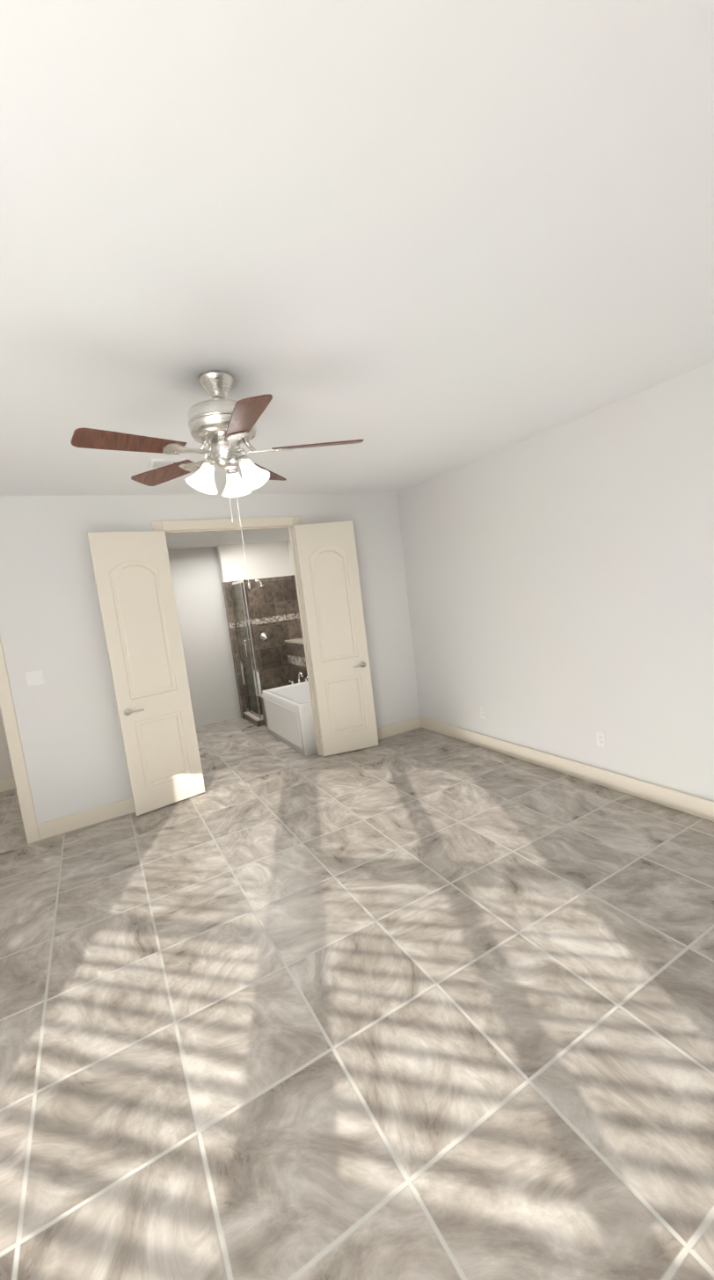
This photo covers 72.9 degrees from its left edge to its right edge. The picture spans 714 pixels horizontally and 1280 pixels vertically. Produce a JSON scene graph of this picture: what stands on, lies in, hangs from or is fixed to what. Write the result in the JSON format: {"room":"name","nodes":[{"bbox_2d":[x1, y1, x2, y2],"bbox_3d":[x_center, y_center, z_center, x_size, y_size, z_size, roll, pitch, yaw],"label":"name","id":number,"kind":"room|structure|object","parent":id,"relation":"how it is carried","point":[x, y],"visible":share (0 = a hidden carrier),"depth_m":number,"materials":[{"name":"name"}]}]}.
{"room":"empty bedroom","nodes":[
{"label":"empty bedroom","id":0,"kind":"room"},
{"bbox_2d":[0,709,14,779],"bbox_3d":[-4.644,0.390,4.773,2.395,2.740,0.120,-10,7,-28],"label":"wall","id":1,"kind":"structure","parent":0,"point":[6,771],"depth_m":5.21,"materials":[{"name":"paint"}]},
{"bbox_2d":[0,776,15,792],"bbox_3d":[-4.407,1.670,4.877,2.275,0.135,0.022,-10,7,-28],"label":"baseboard","id":2,"kind":"structure","parent":1,"relation":"attached to","point":[7,783],"depth_m":5.21,"materials":[{"name":"beige wood"}]},
{"bbox_2d":[167,546,240,727],"bbox_3d":[-2.408,-0.112,7.000,3.350,2.740,0.120,-10,7,-28],"label":"wall","id":3,"kind":"structure","parent":0,"point":[202,621],"depth_m":7.04,"materials":[{"name":"paint"}]},
{"bbox_2d":[0,492,420,824],"bbox_3d":[-2.083,0.149,4.215,6.380,2.740,0.120,-10,7,-28],"label":"wall","id":4,"kind":"structure","parent":0,"point":[67,715],"depth_m":4.05,"materials":[{"name":"paint"}]},
{"bbox_2d":[0,636,40,843],"bbox_3d":[-3.214,0.465,3.591,1.080,2.510,0.139,-10,7,-28],"label":"door frame","id":5,"kind":"structure","parent":4,"relation":"attached to","point":[18,763],"depth_m":3.82,"materials":[{"name":"beige wood"}]},
{"bbox_2d":[25,669,44,686],"bbox_3d":[-2.577,0.304,3.872,0.116,0.115,0.012,-10,7,-28],"label":"light switch","id":6,"kind":"object","parent":4,"relation":"attached to","point":[33,678],"visible":1,"depth_m":3.87,"materials":[{"name":"white plastic"}]},
{"bbox_2d":[87,530,204,815],"bbox_3d":[-1.792,0.274,4.208,0.618,2.404,0.142,-11,8,-37],"label":"door leaf","id":7,"kind":"structure","parent":4,"relation":"in","point":[132,571],"depth_m":4.18,"materials":[{"name":"beige wood"}]},
{"bbox_2d":[36,716,421,839],"bbox_3d":[-1.466,1.361,4.531,5.140,0.135,0.016,-10,7,-28],"label":"baseboard","id":8,"kind":"structure","parent":4,"relation":"attached to","point":[66,824],"depth_m":4.13,"materials":[{"name":"beige wood"}]},
{"bbox_2d":[151,516,323,756],"bbox_3d":[-1.075,0.088,4.762,1.417,2.510,0.139,-10,7,-28],"label":"door frame","id":9,"kind":"structure","parent":4,"relation":"attached to","point":[196,524],"depth_m":4.81,"materials":[{"name":"beige wood"}]},
{"bbox_2d":[294,520,378,756],"bbox_3d":[-0.203,-0.003,5.049,0.618,2.404,0.142,-8,6,-14],"label":"door leaf","id":10,"kind":"structure","parent":4,"relation":"in","point":[331,591],"depth_m":5.03,"materials":[{"name":"beige wood"}]},
{"bbox_2d":[165,528,290,549],"bbox_3d":[-1.978,-1.319,5.700,3.230,0.180,2.480,-10,7,-28],"label":"ceiling","id":11,"kind":"structure","parent":0,"point":[176,541],"depth_m":6.27,"materials":[{"name":"paint"}]},
{"bbox_2d":[216,540,299,719],"bbox_3d":[-1.403,-0.173,7.326,1.040,2.560,0.120,-10,7,-28],"label":"wall","id":12,"kind":"structure","parent":0,"point":[272,604],"depth_m":7.24,"materials":[{"name":"tile"}]},
{"bbox_2d":[254,578,269,641],"bbox_3d":[-1.375,-0.436,7.126,0.150,0.945,0.237,-10,7,-28],"label":"shower fixture","id":13,"kind":"object","parent":12,"relation":"attached to","point":[265,636],"visible":1,"depth_m":7.24,"materials":[{"name":"silver metal"}]},
{"bbox_2d":[286,539,302,638],"bbox_3d":[-0.377,-0.310,6.630,0.120,2.740,2.480,-10,7,-28],"label":"wall","id":14,"kind":"structure","parent":0,"point":[294,589],"depth_m":7.41,"materials":[{"name":"paint"}]},
{"bbox_2d":[285,642,307,683],"bbox_3d":[-0.387,0.565,6.554,0.236,1.030,2.267,-10,7,-28],"label":"wall","id":15,"kind":"structure","parent":0,"point":[295,653],"depth_m":7.16,"materials":[{"name":"tile"}]},
{"bbox_2d":[284,638,303,644],"bbox_3d":[-0.454,0.042,6.496,0.248,0.030,2.267,-10,7,-28],"label":"shelf","id":16,"kind":"object","parent":15,"relation":"on","point":[297,641],"depth_m":7.18,"materials":[{"name":"beige stone"}]},
{"bbox_2d":[0,714,713,1279],"bbox_3d":[-0.440,1.591,2.373,7.400,0.100,11.400,-10,7,-28],"label":"floor","id":17,"kind":"structure","parent":0,"point":[420,1003],"depth_m":1.92,"materials":[{"name":"tile"}]},
{"bbox_2d":[243,710,264,727],"bbox_3d":[-1.470,1.124,6.917,0.110,0.100,0.624,-10,7,-28],"label":"shower curb","id":18,"kind":"object","parent":17,"relation":"on","point":[254,720],"visible":0.68,"depth_m":6.76,"materials":[{"name":"stone"}]},
{"bbox_2d":[228,579,261,719],"bbox_3d":[-1.556,0.140,6.719,0.067,1.895,0.785,-10,7,-28],"label":"shower door","id":19,"kind":"structure","parent":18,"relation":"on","point":[251,636],"depth_m":6.58,"materials":[{"name":"clear glass"}]},
{"bbox_2d":[259,693,267,727],"bbox_3d":[-0.954,0.922,6.624,0.622,0.440,0.366,-10,7,-28],"label":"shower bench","id":20,"kind":"object","parent":17,"relation":"on","point":[264,712],"visible":0.15,"depth_m":6.58,"materials":[{"name":"tile"}]},
{"bbox_2d":[261,671,317,756],"bbox_3d":[-0.568,0.814,5.893,0.774,0.720,1.266,-10,7,-28],"label":"bathtub","id":21,"kind":"object","parent":17,"relation":"on","point":[288,716],"visible":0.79,"depth_m":5.61,"materials":[{"name":"white ceramic"}]},
{"bbox_2d":[0,0,713,495],"bbox_3d":[-0.804,-1.226,2.132,7.400,0.120,11.260,-10,7,-28],"label":"ceiling","id":22,"kind":"structure","parent":0,"point":[410,243],"depth_m":1.37,"materials":[{"name":"paint"}]},
{"bbox_2d":[147,458,193,469],"bbox_3d":[-1.313,-1.235,3.406,0.280,0.013,0.200,-10,7,-28],"label":"ceiling vent","id":23,"kind":"object","parent":22,"relation":"in","point":[155,463],"visible":0.48,"depth_m":3.34,"materials":[{"name":"white metal"}]},
{"bbox_2d":[70,370,363,589],"bbox_3d":[-0.580,-0.712,2.216,1.227,0.964,1.203,-10,7,-28],"label":"fan","id":24,"kind":"object","parent":22,"relation":"hanging from","point":[221,426],"visible":1,"depth_m":2.15,"materials":[{"name":"silver metal"}]},
{"bbox_2d":[396,361,713,801],"bbox_3d":[2.579,-0.181,2.188,0.120,2.740,7.920,-10,7,-28],"label":"wall","id":25,"kind":"structure","parent":0,"point":[560,585],"depth_m":3.61,"materials":[{"name":"paint"}]},
{"bbox_2d":[480,706,486,719],"bbox_3d":[1.244,0.720,4.781,0.008,0.115,0.070,-10,7,-28],"label":"electrical outlet","id":26,"kind":"object","parent":25,"relation":"attached to","point":[483,712],"visible":1,"depth_m":4.78,"materials":[{"name":"white plastic"}]},
{"bbox_2d":[420,716,713,821],"bbox_3d":[2.646,1.114,2.339,0.016,0.135,7.784,-10,7,-28],"label":"baseboard","id":27,"kind":"structure","parent":25,"relation":"attached to","point":[694,805],"depth_m":3.80,"materials":[{"name":"beige wood"}]},
{"bbox_2d":[596,731,605,748],"bbox_3d":[1.854,0.757,3.679,0.008,0.115,0.070,-10,7,-28],"label":"electrical outlet","id":28,"kind":"object","parent":25,"relation":"attached to","point":[600,739],"visible":1,"depth_m":3.68,"materials":[{"name":"white plastic"}]}
]}

